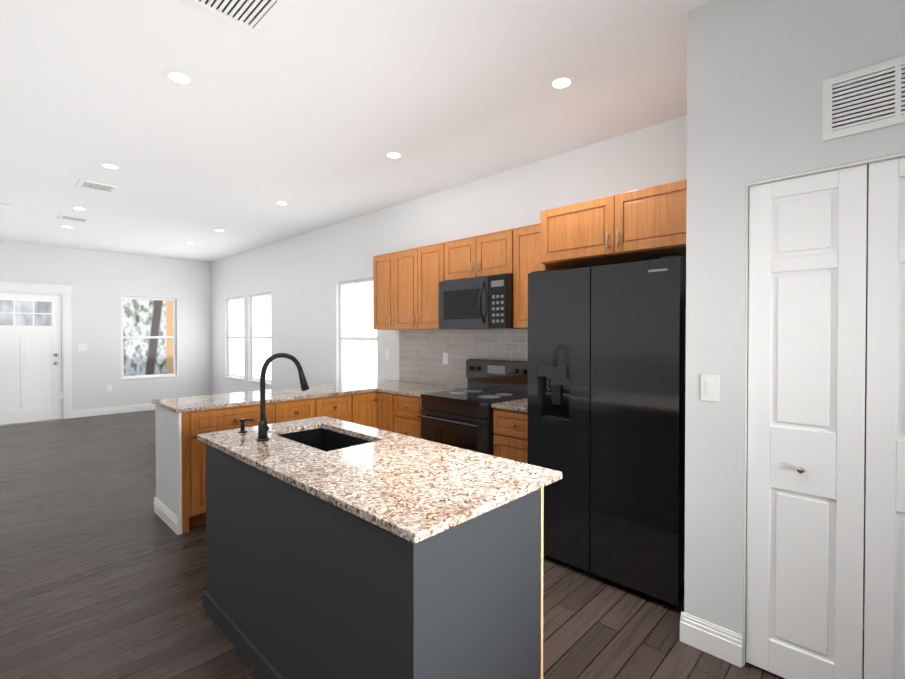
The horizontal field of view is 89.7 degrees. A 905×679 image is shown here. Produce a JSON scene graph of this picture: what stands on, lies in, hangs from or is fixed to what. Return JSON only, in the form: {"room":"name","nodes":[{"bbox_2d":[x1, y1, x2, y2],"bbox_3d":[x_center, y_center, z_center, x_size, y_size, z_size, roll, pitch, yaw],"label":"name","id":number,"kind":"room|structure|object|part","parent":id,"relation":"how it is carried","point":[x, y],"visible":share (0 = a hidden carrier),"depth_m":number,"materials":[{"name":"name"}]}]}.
{"room":"kitchen","nodes":[
{"label":"kitchen","id":0,"kind":"room"},
{"bbox_2d":[0,240,210,409],"bbox_3d":[-6.915,-0.110,7.666,0.160,2.950,5.240,1,1,44],"label":"wall","id":1,"kind":"structure","parent":0,"point":[102,282],"depth_m":8.31,"materials":[{"name":"paint"}]},
{"bbox_2d":[0,293,61,423],"bbox_3d":[-7.024,0.303,7.469,0.120,2.104,0.922,1,1,44],"label":"front door","id":2,"kind":"structure","parent":1,"relation":"in","point":[30,359],"depth_m":7.54,"materials":[{"name":"white wood"}]},
{"bbox_2d":[0,281,72,418],"bbox_3d":[-7.041,0.215,7.485,0.154,2.305,1.240,1,1,44],"label":"door frame","id":3,"kind":"structure","parent":1,"relation":"attached to","point":[64,290],"depth_m":7.80,"materials":[{"name":"white wood"}]},
{"bbox_2d":[78,344,86,350],"bbox_3d":[-6.494,0.142,7.985,0.009,0.118,0.120,1,1,44],"label":"light switch","id":4,"kind":"object","parent":1,"relation":"attached to","point":[82,347],"visible":1,"depth_m":7.99,"materials":[{"name":"white plastic"}]},
{"bbox_2d":[107,385,111,391],"bbox_3d":[-6.231,0.889,8.267,0.008,0.118,0.075,1,1,44],"label":"outlet","id":5,"kind":"object","parent":1,"relation":"attached to","point":[109,388],"visible":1,"depth_m":8.27,"materials":[{"name":"white plastic"}]},
{"bbox_2d":[121,296,177,379],"bbox_3d":[-5.824,-0.030,8.747,0.120,1.547,0.930,1,1,44],"label":"window","id":6,"kind":"structure","parent":1,"relation":"in","point":[148,337],"depth_m":8.76,"materials":[{"name":"white"}]},
{"bbox_2d":[0,0,711,262],"bbox_3d":[-2.399,-1.590,3.431,12.520,0.100,5.400,1,1,44],"label":"ceiling","id":7,"kind":"structure","parent":0,"point":[311,112],"depth_m":2.97,"materials":[{"name":"paint"}]},
{"bbox_2d":[0,203,9,207],"bbox_3d":[-5.196,-1.543,5.254,0.124,0.031,0.124,1,1,44],"label":"recessed light","id":8,"kind":"object","parent":7,"relation":"attached to","point":[2,205],"visible":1,"depth_m":5.24,"materials":[{"name":"white"}]},
{"bbox_2d":[59,225,74,227],"bbox_3d":[-5.360,-1.567,6.325,0.176,0.004,0.176,1,1,44],"label":"recessed light","id":9,"kind":"object","parent":7,"relation":"in","point":[65,226],"visible":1,"depth_m":6.30,"materials":[{"name":"white"}]},
{"bbox_2d":[57,214,89,222],"bbox_3d":[-4.898,-1.560,5.882,0.300,0.011,0.300,1,1,44],"label":"ceiling vent","id":10,"kind":"object","parent":7,"relation":"in","point":[72,218],"visible":1,"depth_m":5.87,"materials":[{"name":"white metal"}]},
{"bbox_2d":[70,206,88,209],"bbox_3d":[-4.435,-1.557,5.411,0.176,0.004,0.176,1,1,44],"label":"recessed light","id":11,"kind":"object","parent":7,"relation":"in","point":[77,208],"visible":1,"depth_m":5.40,"materials":[{"name":"white plastic"}]},
{"bbox_2d":[76,179,117,193],"bbox_3d":[-3.598,-1.546,4.608,0.300,0.011,0.300,1,1,44],"label":"ceiling vent","id":12,"kind":"object","parent":7,"relation":"in","point":[94,186],"visible":0.96,"depth_m":4.59,"materials":[{"name":"white metal"}]},
{"bbox_2d":[98,162,121,169],"bbox_3d":[-3.049,-1.543,4.054,0.176,0.004,0.176,1,1,44],"label":"recessed light","id":13,"kind":"object","parent":7,"relation":"in","point":[109,165],"visible":1,"depth_m":4.05,"materials":[{"name":"white"}]},
{"bbox_2d":[162,69,196,85],"bbox_3d":[-1.591,-1.528,2.656,0.176,0.004,0.176,1,1,44],"label":"recessed light","id":14,"kind":"object","parent":7,"relation":"in","point":[180,77],"visible":1,"depth_m":2.65,"materials":[{"name":"white plastic"}]},
{"bbox_2d":[185,0,285,33],"bbox_3d":[-0.969,-1.519,2.033,0.320,0.011,0.320,1,1,44],"label":"ceiling vent","id":15,"kind":"object","parent":7,"relation":"in","point":[255,16],"visible":0.98,"depth_m":2.10,"materials":[{"name":"white metal"}]},
{"bbox_2d":[274,201,289,204],"bbox_3d":[-1.948,-1.555,5.202,0.176,0.004,0.176,1,1,44],"label":"recessed light","id":16,"kind":"object","parent":7,"relation":"in","point":[281,203],"visible":1,"depth_m":5.20,"materials":[{"name":"white plastic"}]},
{"bbox_2d":[383,151,403,158],"bbox_3d":[-0.490,-1.540,3.804,0.176,0.004,0.176,1,1,44],"label":"recessed light","id":17,"kind":"object","parent":7,"relation":"in","point":[393,154],"visible":1,"depth_m":3.79,"materials":[{"name":"white plastic"}]},
{"bbox_2d":[547,74,576,89],"bbox_3d":[0.650,-1.528,2.710,0.176,0.004,0.176,1,1,44],"label":"recessed light","id":18,"kind":"object","parent":7,"relation":"in","point":[562,82],"visible":1,"depth_m":2.70,"materials":[{"name":"white plastic"}]},
{"bbox_2d":[0,410,863,678],"bbox_3d":[-2.399,1.460,3.463,12.520,0.100,5.400,1,1,44],"label":"floor","id":19,"kind":"structure","parent":0,"point":[103,570],"depth_m":2.54,"materials":[{"name":"brown wood"}]},
{"bbox_2d":[156,407,283,534],"bbox_3d":[-1.912,0.964,3.776,0.619,0.887,0.754,1,1,44],"label":"base cabinet","id":20,"kind":"object","parent":19,"relation":"on","point":[180,457],"depth_m":3.38,"materials":[{"name":"brown wood"}]},
{"bbox_2d":[152,379,467,426],"bbox_3d":[-1.133,0.502,4.097,1.373,0.028,2.388,1,1,44],"label":"countertop","id":21,"kind":"structure","parent":20,"relation":"on","point":[210,410],"depth_m":3.99,"materials":[{"name":"beige stone"}]},
{"bbox_2d":[284,411,323,421],"bbox_3d":[-1.571,0.960,4.131,0.619,0.887,0.510,1,1,44],"label":"base cabinet","id":22,"kind":"object","parent":19,"relation":"on","point":[318,413],"depth_m":3.97,"materials":[{"name":"brown wood"}]},
{"bbox_3d":[-1.390,0.957,4.355,0.633,0.886,2.379,1,1,44],"label":"peninsula panel","id":23,"kind":"part","parent":22,"relation":"part of","materials":[{"name":"white"}]},
{"bbox_2d":[324,411,343,420],"bbox_3d":[-1.311,0.957,4.403,0.619,0.887,0.520,1,1,44],"label":"base cabinet","id":24,"kind":"object","parent":19,"relation":"on","point":[339,415],"depth_m":4.20,"materials":[{"name":"brown wood"}]},
{"bbox_2d":[344,407,375,427],"bbox_3d":[-1.081,0.955,4.607,0.668,0.887,0.375,1,1,44],"label":"base cabinet","id":25,"kind":"object","parent":19,"relation":"on","point":[366,416],"depth_m":4.41,"materials":[{"name":"brown wood"}]},
{"bbox_2d":[197,437,543,678],"bbox_3d":[-0.482,0.981,2.065,1.683,0.886,0.672,1,1,44],"label":"kitchen island","id":26,"kind":"object","parent":19,"relation":"on","point":[338,549],"depth_m":1.58,"materials":[{"name":"grey wood"}]},
{"bbox_2d":[197,417,561,544],"bbox_3d":[-0.468,0.523,2.093,1.750,0.028,0.760,1,1,44],"label":"island countertop","id":27,"kind":"structure","parent":26,"relation":"on","point":[419,488],"depth_m":1.74,"materials":[{"name":"beige stone"}]},
{"bbox_2d":[238,418,253,432],"bbox_3d":[-1.127,0.468,2.489,0.042,0.074,0.081,1,1,44],"label":"soap dispenser","id":28,"kind":"object","parent":27,"relation":"on","point":[242,421],"depth_m":2.47,"materials":[{"name":"black metal"}]},
{"bbox_2d":[253,353,308,440],"bbox_3d":[-0.865,0.288,2.355,0.090,0.437,0.282,1,1,44],"label":"faucet","id":29,"kind":"object","parent":27,"relation":"on","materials":[{"name":"black metal"}]},
{"bbox_2d":[285,425,368,448],"bbox_3d":[-0.683,0.641,2.405,0.634,0.239,0.354,1,1,44],"label":"sink","id":30,"kind":"object","parent":27,"relation":"in","point":[316,434],"depth_m":2.64,"materials":[{"name":"black metal"}]},
{"bbox_2d":[376,403,391,431],"bbox_3d":[-0.476,0.954,4.655,0.280,0.887,0.670,1,1,44],"label":"base cabinet","id":31,"kind":"object","parent":19,"relation":"on","point":[383,410],"depth_m":4.44,"materials":[{"name":"brown wood"}]},
{"bbox_2d":[392,399,422,438],"bbox_3d":[-0.223,0.956,4.446,0.515,0.887,0.622,1,1,44],"label":"base cabinet","id":32,"kind":"object","parent":19,"relation":"on","point":[405,419],"depth_m":4.19,"materials":[{"name":"brown wood"}]},
{"bbox_2d":[418,358,527,455],"bbox_3d":[0.201,0.797,3.952,0.752,1.215,0.741,1,1,44],"label":"range","id":33,"kind":"object","parent":19,"relation":"on","point":[461,418],"visible":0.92,"depth_m":3.85,"materials":[{"name":"black metal"}]},
{"bbox_2d":[492,407,527,463],"bbox_3d":[0.683,0.966,3.577,0.455,0.887,0.622,1,1,44],"label":"base cabinet","id":34,"kind":"object","parent":19,"relation":"on","point":[510,426],"depth_m":3.39,"materials":[{"name":"brown wood"}]},
{"bbox_2d":[492,399,527,410],"bbox_3d":[0.683,0.507,3.568,0.460,0.028,0.638,1,1,44],"label":"countertop","id":35,"kind":"structure","parent":34,"relation":"on","point":[520,404],"depth_m":3.46,"materials":[{"name":"beige stone"}]},
{"bbox_2d":[527,255,685,605],"bbox_3d":[1.114,0.487,2.958,0.930,1.857,0.831,1,1,44],"label":"refrigerator","id":36,"kind":"object","parent":19,"relation":"on","point":[606,382],"visible":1,"depth_m":2.58,"materials":[{"name":"black metal"}]},
{"bbox_2d":[210,115,686,394],"bbox_3d":[-0.586,-0.085,5.338,12.520,2.950,0.160,1,1,44],"label":"wall","id":37,"kind":"structure","parent":0,"point":[300,278],"depth_m":5.50,"materials":[{"name":"paint"}]},
{"bbox_2d":[224,296,243,380],"bbox_3d":[-4.114,-0.029,8.666,0.940,1.547,0.120,1,1,44],"label":"kitchen window","id":38,"kind":"structure","parent":37,"relation":"in","point":[236,338],"depth_m":8.76,"materials":[{"name":"white glass"}]},
{"bbox_2d":[247,293,271,384],"bbox_3d":[-3.313,-0.021,7.898,0.940,1.547,0.120,1,1,44],"label":"kitchen window","id":39,"kind":"structure","parent":37,"relation":"in","point":[260,329],"depth_m":8.00,"materials":[{"name":"white glass"}]},
{"bbox_2d":[340,278,376,382],"bbox_3d":[-1.220,0.001,5.891,0.930,1.547,0.120,1,1,44],"label":"kitchen window","id":40,"kind":"structure","parent":37,"relation":"in","point":[358,347],"depth_m":5.96,"materials":[{"name":"white glass"}]},
{"bbox_2d":[373,253,387,329],"bbox_3d":[-0.609,-0.514,5.001,0.426,0.816,0.342,1,1,44],"label":"upper cabinet","id":41,"kind":"object","parent":37,"relation":"attached to","point":[380,262],"depth_m":4.93,"materials":[{"name":"brown wood"}]},
{"bbox_2d":[386,349,389,358],"bbox_3d":[-0.768,0.169,5.396,0.075,0.118,0.009,1,1,44],"label":"light switch","id":42,"kind":"object","parent":37,"relation":"attached to","point":[387,353],"visible":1,"depth_m":5.39,"materials":[{"name":"white plastic"}]},
{"bbox_2d":[388,242,471,330],"bbox_3d":[-0.248,-0.510,4.655,0.794,0.816,0.342,1,1,44],"label":"upper cabinet","id":43,"kind":"object","parent":37,"relation":"attached to","point":[415,275],"depth_m":4.54,"materials":[{"name":"brown wood"}]},
{"bbox_2d":[443,353,447,363],"bbox_3d":[-0.073,0.196,4.720,0.075,0.118,0.008,1,1,44],"label":"outlet","id":44,"kind":"object","parent":37,"relation":"attached to","point":[445,358],"visible":1,"depth_m":4.71,"materials":[{"name":"white plastic"}]},
{"bbox_2d":[444,229,511,280],"bbox_3d":[0.324,-0.728,4.105,0.790,0.370,0.342,1,1,44],"label":"upper cabinet","id":45,"kind":"object","parent":37,"relation":"attached to","point":[489,254],"depth_m":3.95,"materials":[{"name":"brown wood"}]},
{"bbox_2d":[439,274,527,328],"bbox_3d":[0.273,-0.316,4.056,0.784,0.442,0.474,1,1,44],"label":"over-the-range microwave","id":46,"kind":"object","parent":45,"relation":"attached to","point":[484,302],"visible":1,"depth_m":3.87,"materials":[{"name":"black metal"}]},
{"bbox_3d":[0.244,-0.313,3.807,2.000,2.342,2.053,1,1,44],"label":"microwave handle","id":47,"kind":"part","parent":46,"relation":"part of","materials":[{"name":"black plastic"}]},
{"bbox_2d":[508,224,555,330],"bbox_3d":[0.769,-0.500,3.680,0.445,0.816,0.342,1,1,44],"label":"upper cabinet","id":48,"kind":"object","parent":37,"relation":"attached to","point":[523,238],"depth_m":3.65,"materials":[{"name":"brown wood"}]},
{"bbox_2d":[536,179,686,269],"bbox_3d":[1.219,-0.716,3.042,1.074,0.370,0.637,1,1,44],"label":"upper cabinet","id":49,"kind":"object","parent":37,"relation":"attached to","point":[645,224],"depth_m":2.83,"materials":[{"name":"brown wood"}]},
{"bbox_2d":[684,0,904,635],"bbox_3d":[2.097,-0.042,1.252,2.670,2.950,0.115,1,1,44],"label":"wall","id":50,"kind":"structure","parent":0,"point":[759,72],"depth_m":2.00,"materials":[{"name":"paint"}]},
{"bbox_2d":[72,403,742,667],"bbox_3d":[-2.399,1.342,3.462,12.200,0.135,5.080,1,1,44],"label":"baseboard","id":51,"kind":"structure","parent":50,"relation":"attached to","point":[713,639],"depth_m":2.08,"materials":[{"name":"white wood"}]},
{"bbox_2d":[701,374,719,401],"bbox_3d":[1.166,0.220,2.060,0.075,0.118,0.009,1,1,44],"label":"light switch","id":52,"kind":"object","parent":50,"relation":"attached to","point":[710,387],"visible":1,"depth_m":2.06,"materials":[{"name":"white plastic"}]},
{"bbox_2d":[743,152,904,665],"bbox_3d":[1.857,0.381,1.478,1.538,2.099,0.098,1,1,44],"label":"trim","id":53,"kind":"structure","parent":50,"relation":"attached to","point":[854,164],"depth_m":1.97,"materials":[{"name":"white wood"}]},
{"bbox_2d":[746,157,904,678],"bbox_3d":[1.835,0.381,1.454,1.524,2.076,0.071,1,1,44],"label":"bifold closet doors","id":54,"kind":"structure","parent":50,"relation":"in","point":[806,398],"depth_m":1.80,"materials":[{"name":"white wood"}]},
{"bbox_2d":[822,56,904,140],"bbox_3d":[1.598,-0.891,1.633,0.420,0.235,0.011,1,1,44],"label":"air vent","id":55,"kind":"object","parent":50,"relation":"in","point":[868,98],"visible":1,"depth_m":1.69,"materials":[{"name":"white metal"}]},
{"bbox_2d":[863,169,868,628],"bbox_3d":[2.601,-0.047,1.694,2.555,2.950,0.050,1,1,44],"label":"wall","id":56,"kind":"structure","parent":0,"point":[865,397],"depth_m":2.22,"materials":[{"name":"paint"}]}
]}

